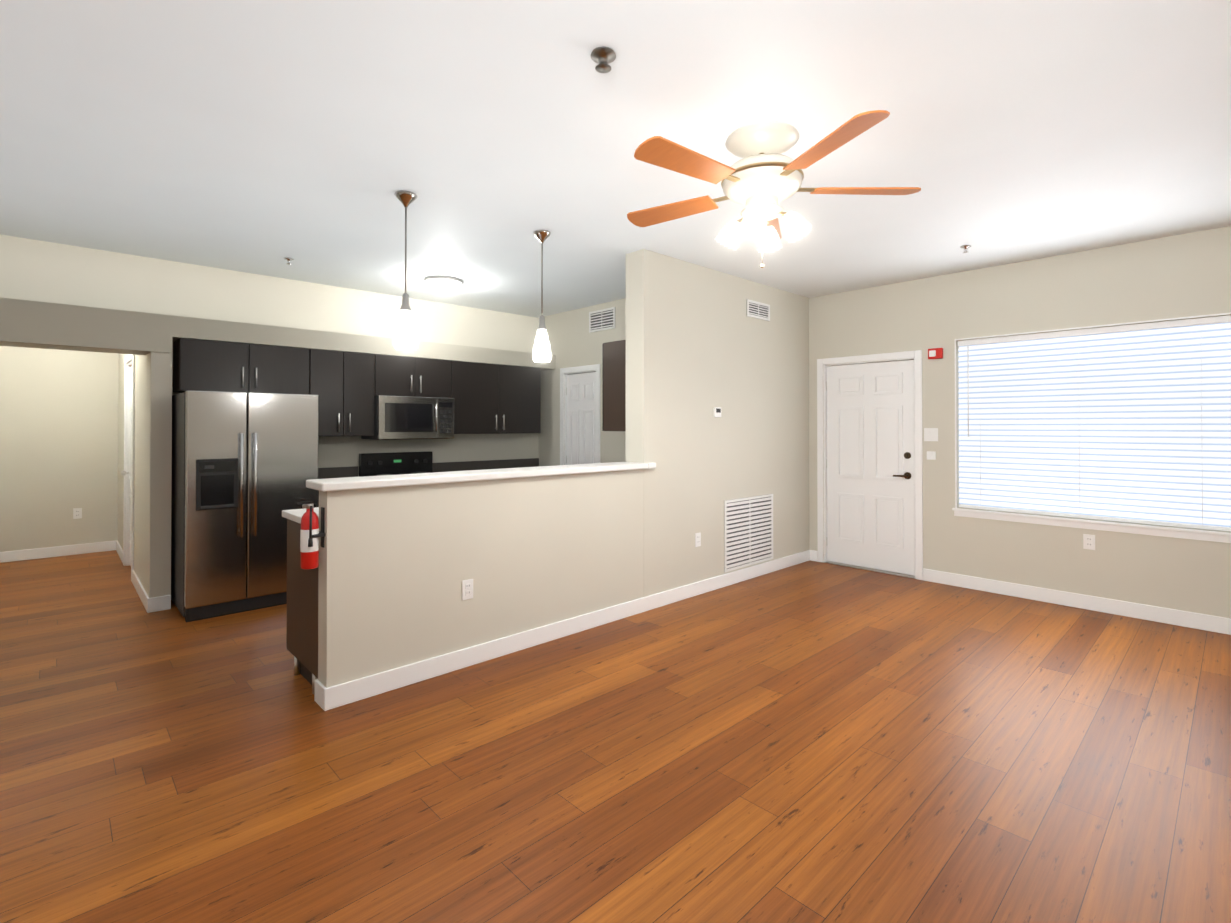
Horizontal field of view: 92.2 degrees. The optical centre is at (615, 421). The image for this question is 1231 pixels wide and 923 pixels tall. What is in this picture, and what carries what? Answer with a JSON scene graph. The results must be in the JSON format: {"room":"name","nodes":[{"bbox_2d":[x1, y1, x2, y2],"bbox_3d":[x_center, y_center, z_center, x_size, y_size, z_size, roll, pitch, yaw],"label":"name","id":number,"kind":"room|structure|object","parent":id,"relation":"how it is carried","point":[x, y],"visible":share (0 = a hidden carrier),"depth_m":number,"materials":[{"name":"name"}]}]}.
{"room":"empty living room","nodes":[
{"label":"empty living room","id":0,"kind":"room"},
{"bbox_2d":[0,346,118,551],"bbox_3d":[-6.212,0.073,6.381,1.300,2.770,0.140,0,-1,-43],"label":"wall","id":1,"kind":"structure","parent":0,"point":[58,436],"depth_m":6.43,"materials":[{"name":"beige paint"}]},
{"bbox_2d":[0,541,111,562],"bbox_3d":[-6.096,1.403,6.371,1.130,0.110,0.018,0,-1,-43],"label":"baseboard","id":2,"kind":"structure","parent":1,"relation":"attached to","point":[28,554],"depth_m":6.40,"materials":[{"name":"white wood"}]},
{"bbox_2d":[73,508,81,518],"bbox_3d":[-5.936,1.009,6.532,0.072,0.115,0.008,0,-1,-43],"label":"outlet","id":3,"kind":"object","parent":1,"relation":"attached to","point":[77,513],"visible":1,"depth_m":6.53,"materials":[{"name":"white plastic"}]},
{"bbox_2d":[118,351,171,597],"bbox_3d":[-4.613,0.068,5.733,0.130,2.770,3.280,0,-1,-43],"label":"wall","id":4,"kind":"structure","parent":0,"point":[152,470],"depth_m":4.57,"materials":[{"name":"beige paint"}]},
{"bbox_2d":[112,540,122,562],"bbox_3d":[-5.342,1.403,6.384,0.018,0.110,0.975,0,-1,-43],"label":"baseboard","id":5,"kind":"structure","parent":4,"relation":"attached to","point":[116,546],"depth_m":6.55,"materials":[{"name":"white wood"}]},
{"bbox_2d":[121,366,131,565],"bbox_3d":[-4.676,0.435,5.712,0.115,2.012,0.768,0,-1,-43],"label":"room door","id":6,"kind":"structure","parent":4,"relation":"in","point":[123,473],"depth_m":5.90,"materials":[{"name":"white paint"}]},
{"bbox_2d":[123,354,134,581],"bbox_3d":[-4.643,0.402,5.750,0.146,2.102,0.914,0,-1,-43],"label":"door frame","id":7,"kind":"structure","parent":4,"relation":"attached to","point":[128,363],"depth_m":5.99,"materials":[{"name":"white wood"}]},
{"bbox_2d":[132,570,151,612],"bbox_3d":[-3.950,1.392,4.918,0.014,0.110,1.229,0,-1,-43],"label":"baseboard","id":8,"kind":"structure","parent":4,"relation":"attached to","point":[147,602],"depth_m":4.75,"materials":[{"name":"white wood"}]},
{"bbox_2d":[0,234,537,475],"bbox_3d":[-2.835,0.068,5.724,5.300,2.770,0.140,0,-1,-43],"label":"wall","id":9,"kind":"structure","parent":0,"point":[39,270],"depth_m":5.38,"materials":[{"name":"beige paint"}]},
{"bbox_2d":[173,338,312,394],"bbox_3d":[-3.174,-0.447,5.055,0.933,0.410,0.363,0,-1,-43],"label":"upper cabinet","id":10,"kind":"object","parent":9,"relation":"attached to","point":[198,365],"depth_m":4.88,"materials":[{"name":"black wood"}]},
{"bbox_2d":[313,349,376,435],"bbox_3d":[-2.625,-0.258,5.574,0.570,0.780,0.363,0,-1,-43],"label":"upper cabinet","id":11,"kind":"object","parent":9,"relation":"attached to","point":[346,387],"depth_m":5.45,"materials":[{"name":"black wood"}]},
{"bbox_2d":[377,354,452,397],"bbox_3d":[-2.128,-0.449,6.046,0.791,0.391,0.363,0,-1,-43],"label":"upper cabinet","id":12,"kind":"object","parent":9,"relation":"attached to","point":[396,375],"depth_m":5.91,"materials":[{"name":"black wood"}]},
{"bbox_2d":[361,395,453,439],"bbox_3d":[-2.085,-0.038,5.999,0.783,0.424,0.485,0,-1,-43],"label":"over-the-range microwave","id":13,"kind":"object","parent":12,"relation":"attached to","point":[402,417],"visible":0.98,"depth_m":5.82,"materials":[{"name":"grey metal"}]},
{"bbox_2d":[453,361,540,433],"bbox_3d":[-1.421,-0.254,6.714,1.149,0.770,0.363,0,-1,-43],"label":"upper cabinet","id":14,"kind":"object","parent":9,"relation":"attached to","point":[489,398],"depth_m":6.55,"materials":[{"name":"black wood"}]},
{"bbox_2d":[0,297,554,370],"bbox_3d":[-2.666,-0.673,5.550,5.018,0.290,0.348,0,-1,-43],"label":"wall","id":15,"kind":"structure","parent":0,"point":[36,324],"depth_m":4.53,"materials":[{"name":"beige paint"}]},
{"bbox_2d":[318,249,808,687],"bbox_3d":[0.235,0.060,4.679,4.800,2.770,0.200,0,-1,-43],"label":"wall","id":16,"kind":"structure","parent":0,"point":[398,565],"depth_m":4.42,"materials":[{"name":"beige paint"}]},
{"bbox_2d":[294,497,324,569],"bbox_3d":[-1.520,0.548,2.941,0.133,0.356,0.109,0,-1,-43],"label":"fire extinguisher","id":17,"kind":"object","parent":16,"relation":"attached to","point":[310,533],"visible":1,"depth_m":2.92,"materials":[{"name":"red metal"}]},
{"bbox_2d":[462,579,472,600],"bbox_3d":[-0.869,0.986,3.482,0.072,0.115,0.008,0,-1,-43],"label":"outlet","id":18,"kind":"object","parent":16,"relation":"attached to","point":[467,589],"visible":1,"depth_m":3.48,"materials":[{"name":"white plastic"}]},
{"bbox_2d":[306,462,655,491],"bbox_3d":[-0.650,0.327,3.812,2.405,0.042,0.267,0,-1,-43],"label":"countertop","id":19,"kind":"structure","parent":16,"relation":"on","point":[338,484],"depth_m":3.45,"materials":[{"name":"white stone"}]},
{"bbox_2d":[316,550,815,710],"bbox_3d":[0.308,1.389,4.582,4.814,0.110,0.034,0,-1,-43],"label":"baseboard","id":20,"kind":"structure","parent":16,"relation":"attached to","point":[335,696],"depth_m":3.73,"materials":[{"name":"white wood"}]},
{"bbox_2d":[602,340,625,430],"bbox_3d":[0.374,-0.291,5.221,1.044,0.740,0.384,0,-1,-43],"label":"upper cabinet","id":21,"kind":"object","parent":16,"relation":"attached to","point":[613,385],"visible":0.17,"depth_m":4.87,"materials":[{"name":"brown wood"}]},
{"bbox_2d":[695,532,700,546],"bbox_3d":[0.692,0.987,4.960,0.072,0.115,0.008,0,-1,-43],"label":"outlet","id":22,"kind":"object","parent":16,"relation":"attached to","point":[697,539],"visible":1,"depth_m":4.95,"materials":[{"name":"white plastic"}]},
{"bbox_2d":[713,407,720,416],"bbox_3d":[0.886,-0.084,5.142,0.090,0.085,0.024,0,-1,-43],"label":"thermostat","id":23,"kind":"object","parent":16,"relation":"attached to","point":[716,411],"visible":0.96,"depth_m":5.12,"materials":[{"name":"white plastic"}]},
{"bbox_2d":[724,494,772,571],"bbox_3d":[1.245,1.011,5.482,0.780,0.630,0.012,0,-1,-43],"label":"air vent","id":24,"kind":"object","parent":16,"relation":"in","point":[748,531],"visible":0.98,"depth_m":5.46,"materials":[{"name":"white metal"}]},
{"bbox_2d":[747,299,769,320],"bbox_3d":[1.354,-1.055,5.601,0.380,0.155,0.012,0,-1,-43],"label":"air vent","id":25,"kind":"object","parent":16,"relation":"in","point":[757,310],"visible":0.98,"depth_m":5.59,"materials":[{"name":"grey metal"}]},
{"bbox_2d":[538,298,625,465],"bbox_3d":[0.015,0.074,6.467,0.140,2.770,2.700,0,-1,-43],"label":"wall","id":26,"kind":"structure","parent":0,"point":[573,342],"depth_m":6.93,"materials":[{"name":"beige paint"}]},
{"bbox_2d":[560,364,599,464],"bbox_3d":[-0.364,0.411,6.853,0.156,2.102,0.709,0,-1,-43],"label":"door frame","id":27,"kind":"structure","parent":26,"relation":"attached to","point":[564,372],"depth_m":7.02,"materials":[{"name":"white wood"}]},
{"bbox_2d":[566,372,595,464],"bbox_3d":[-0.407,0.444,6.819,0.115,2.012,0.563,0,-1,-43],"label":"pantry door","id":28,"kind":"structure","parent":26,"relation":"in","point":[581,415],"depth_m":6.84,"materials":[{"name":"white paint"}]},
{"bbox_2d":[589,307,614,332],"bbox_3d":[-0.150,-1.126,6.540,0.012,0.230,0.420,0,-1,-43],"label":"air vent","id":29,"kind":"object","parent":26,"relation":"in","point":[602,319],"visible":1,"depth_m":6.54,"materials":[{"name":"grey metal"}]},
{"bbox_2d":[0,550,1230,922],"bbox_3d":[-1.254,1.483,3.187,9.600,0.100,11.900,0,-1,-43],"label":"floor","id":30,"kind":"structure","parent":0,"point":[812,742],"depth_m":2.45,"materials":[{"name":"brown wood"}]},
{"bbox_2d":[171,390,318,621],"bbox_3d":[-3.017,0.611,4.823,0.893,1.670,0.871,0,-1,-43],"label":"fridge","id":31,"kind":"object","parent":30,"relation":"on","point":[244,466],"visible":0.88,"depth_m":4.48,"materials":[{"name":"grey metal"}]},
{"bbox_2d":[286,519,318,693],"bbox_3d":[-1.531,0.998,3.464,0.564,0.876,0.602,0,-1,-43],"label":"base cabinet","id":32,"kind":"object","parent":30,"relation":"on","point":[302,621],"depth_m":3.28,"materials":[{"name":"black wood"}]},
{"bbox_2d":[282,507,318,522],"bbox_3d":[-0.519,0.547,4.438,3.410,0.038,0.618,0,-1,-43],"label":"countertop","id":33,"kind":"structure","parent":32,"relation":"on","point":[295,515],"depth_m":3.40,"materials":[{"name":"white stone"}]},
{"bbox_2d":[358,451,433,476],"bbox_3d":[-2.037,0.883,5.879,0.756,1.142,0.699,0,-1,-43],"label":"range","id":34,"kind":"object","parent":30,"relation":"on","point":[380,464],"visible":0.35,"depth_m":6.06,"materials":[{"name":"black metal"}]},
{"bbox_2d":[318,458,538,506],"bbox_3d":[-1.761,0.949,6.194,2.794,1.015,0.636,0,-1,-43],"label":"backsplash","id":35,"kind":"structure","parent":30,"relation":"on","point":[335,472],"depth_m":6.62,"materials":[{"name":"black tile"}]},
{"bbox_2d":[0,0,1230,317],"bbox_3d":[-1.254,-1.387,3.209,9.600,0.100,11.900,0,-1,-43],"label":"ceiling","id":36,"kind":"structure","parent":0,"point":[268,136],"depth_m":2.73,"materials":[{"name":"white paint"}]},
{"bbox_2d":[284,257,293,264],"bbox_3d":[-2.648,-1.300,4.795,0.074,0.046,0.074,0,-1,-43],"label":"sprinkler","id":37,"kind":"object","parent":36,"relation":"attached to","point":[288,260],"visible":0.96,"depth_m":4.79,"materials":[{"name":"silver metal"}]},
{"bbox_2d":[393,191,417,349],"bbox_3d":[-1.230,-0.877,3.470,0.134,0.913,0.134,0,-1,-43],"label":"pendant light","id":38,"kind":"object","parent":36,"relation":"hanging from","point":[405,336],"visible":0.98,"depth_m":3.44,"materials":[{"name":"white glass"}]},
{"bbox_2d":[424,276,462,292],"bbox_3d":[-1.596,-1.264,5.503,0.350,0.107,0.350,0,-1,-43],"label":"kitchen ceiling light","id":39,"kind":"object","parent":36,"relation":"attached to","point":[445,284],"visible":1,"depth_m":5.40,"materials":[{"name":"white glass"}]},
{"bbox_2d":[532,230,551,362],"bbox_3d":[-0.515,-0.872,4.148,0.134,0.913,0.134,0,-1,-43],"label":"pendant light","id":40,"kind":"object","parent":36,"relation":"hanging from","point":[541,351],"visible":1,"depth_m":4.11,"materials":[{"name":"white glass"}]},
{"bbox_2d":[590,47,615,72],"bbox_3d":[-0.045,-1.316,2.165,0.094,0.055,0.094,0,-1,-43],"label":"sprinkler","id":41,"kind":"object","parent":36,"relation":"attached to","point":[603,57],"visible":1,"depth_m":2.15,"materials":[{"name":"grey metal"}]},
{"bbox_2d":[627,110,920,267],"bbox_3d":[0.649,-1.028,2.786,1.400,0.622,1.418,0,-1,-43],"label":"ceiling fan","id":42,"kind":"object","parent":36,"relation":"hanging from","point":[762,178],"visible":1,"depth_m":2.69,"materials":[{"name":"brown wood"}]},
{"bbox_2d":[960,245,970,252],"bbox_3d":[2.642,-1.303,4.466,0.074,0.046,0.074,0,-1,-43],"label":"sprinkler","id":43,"kind":"object","parent":36,"relation":"attached to","point":[965,247],"visible":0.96,"depth_m":4.46,"materials":[{"name":"silver metal"}]},
{"bbox_2d":[809,226,1230,617],"bbox_3d":[4.006,0.057,4.298,0.150,2.770,5.940,0,-1,-43],"label":"wall","id":44,"kind":"structure","parent":0,"point":[1183,275],"depth_m":4.82,"materials":[{"name":"beige paint"}]},
{"bbox_2d":[817,350,922,579],"bbox_3d":[2.516,0.398,5.856,0.166,2.112,1.029,0,-1,-43],"label":"door frame","id":45,"kind":"structure","parent":44,"relation":"attached to","point":[821,407],"depth_m":5.78,"materials":[{"name":"white wood"}]},
{"bbox_2d":[826,360,914,575],"bbox_3d":[2.491,0.429,5.839,0.106,2.018,0.883,0,-1,-43],"label":"entry door","id":46,"kind":"structure","parent":44,"relation":"in","point":[870,474],"depth_m":5.82,"materials":[{"name":"white paint"}]},
{"bbox_2d":[924,428,937,440],"bbox_3d":[2.868,0.115,5.382,0.010,0.120,0.118,0,-1,-43],"label":"light switch","id":47,"kind":"object","parent":44,"relation":"attached to","point":[930,434],"visible":1,"depth_m":5.38,"materials":[{"name":"white plastic"}]},
{"bbox_2d":[927,451,935,459],"bbox_3d":[2.868,0.305,5.380,0.010,0.075,0.075,0,-1,-43],"label":"light switch","id":48,"kind":"object","parent":44,"relation":"attached to","point":[931,455],"visible":1,"depth_m":5.37,"materials":[{"name":"white plastic"}]},
{"bbox_2d":[928,348,942,358],"bbox_3d":[2.885,-0.617,5.342,0.048,0.095,0.120,0,-1,-43],"label":"fire alarm strobe","id":49,"kind":"object","parent":44,"relation":"attached to","point":[935,353],"visible":0.98,"depth_m":5.32,"materials":[{"name":"red plastic"}]},
{"bbox_2d":[923,568,1230,634],"bbox_3d":[4.347,1.383,3.805,0.018,0.110,4.450,0,-1,-43],"label":"baseboard","id":50,"kind":"structure","parent":44,"relation":"attached to","point":[1206,622],"depth_m":4.55,"materials":[{"name":"white wood"}]},
{"bbox_2d":[1083,534,1094,549],"bbox_3d":[3.646,0.924,4.556,0.008,0.115,0.072,0,-1,-43],"label":"outlet","id":51,"kind":"object","parent":44,"relation":"attached to","point":[1088,541],"visible":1,"depth_m":4.55,"materials":[{"name":"white plastic"}]},
{"bbox_2d":[952,312,1230,542],"bbox_3d":[3.650,0.044,4.649,0.175,1.562,1.780,0,-1,-43],"label":"window","id":52,"kind":"structure","parent":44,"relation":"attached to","point":[1131,423],"depth_m":4.53,"materials":[{"name":"white plastic"}]}
]}

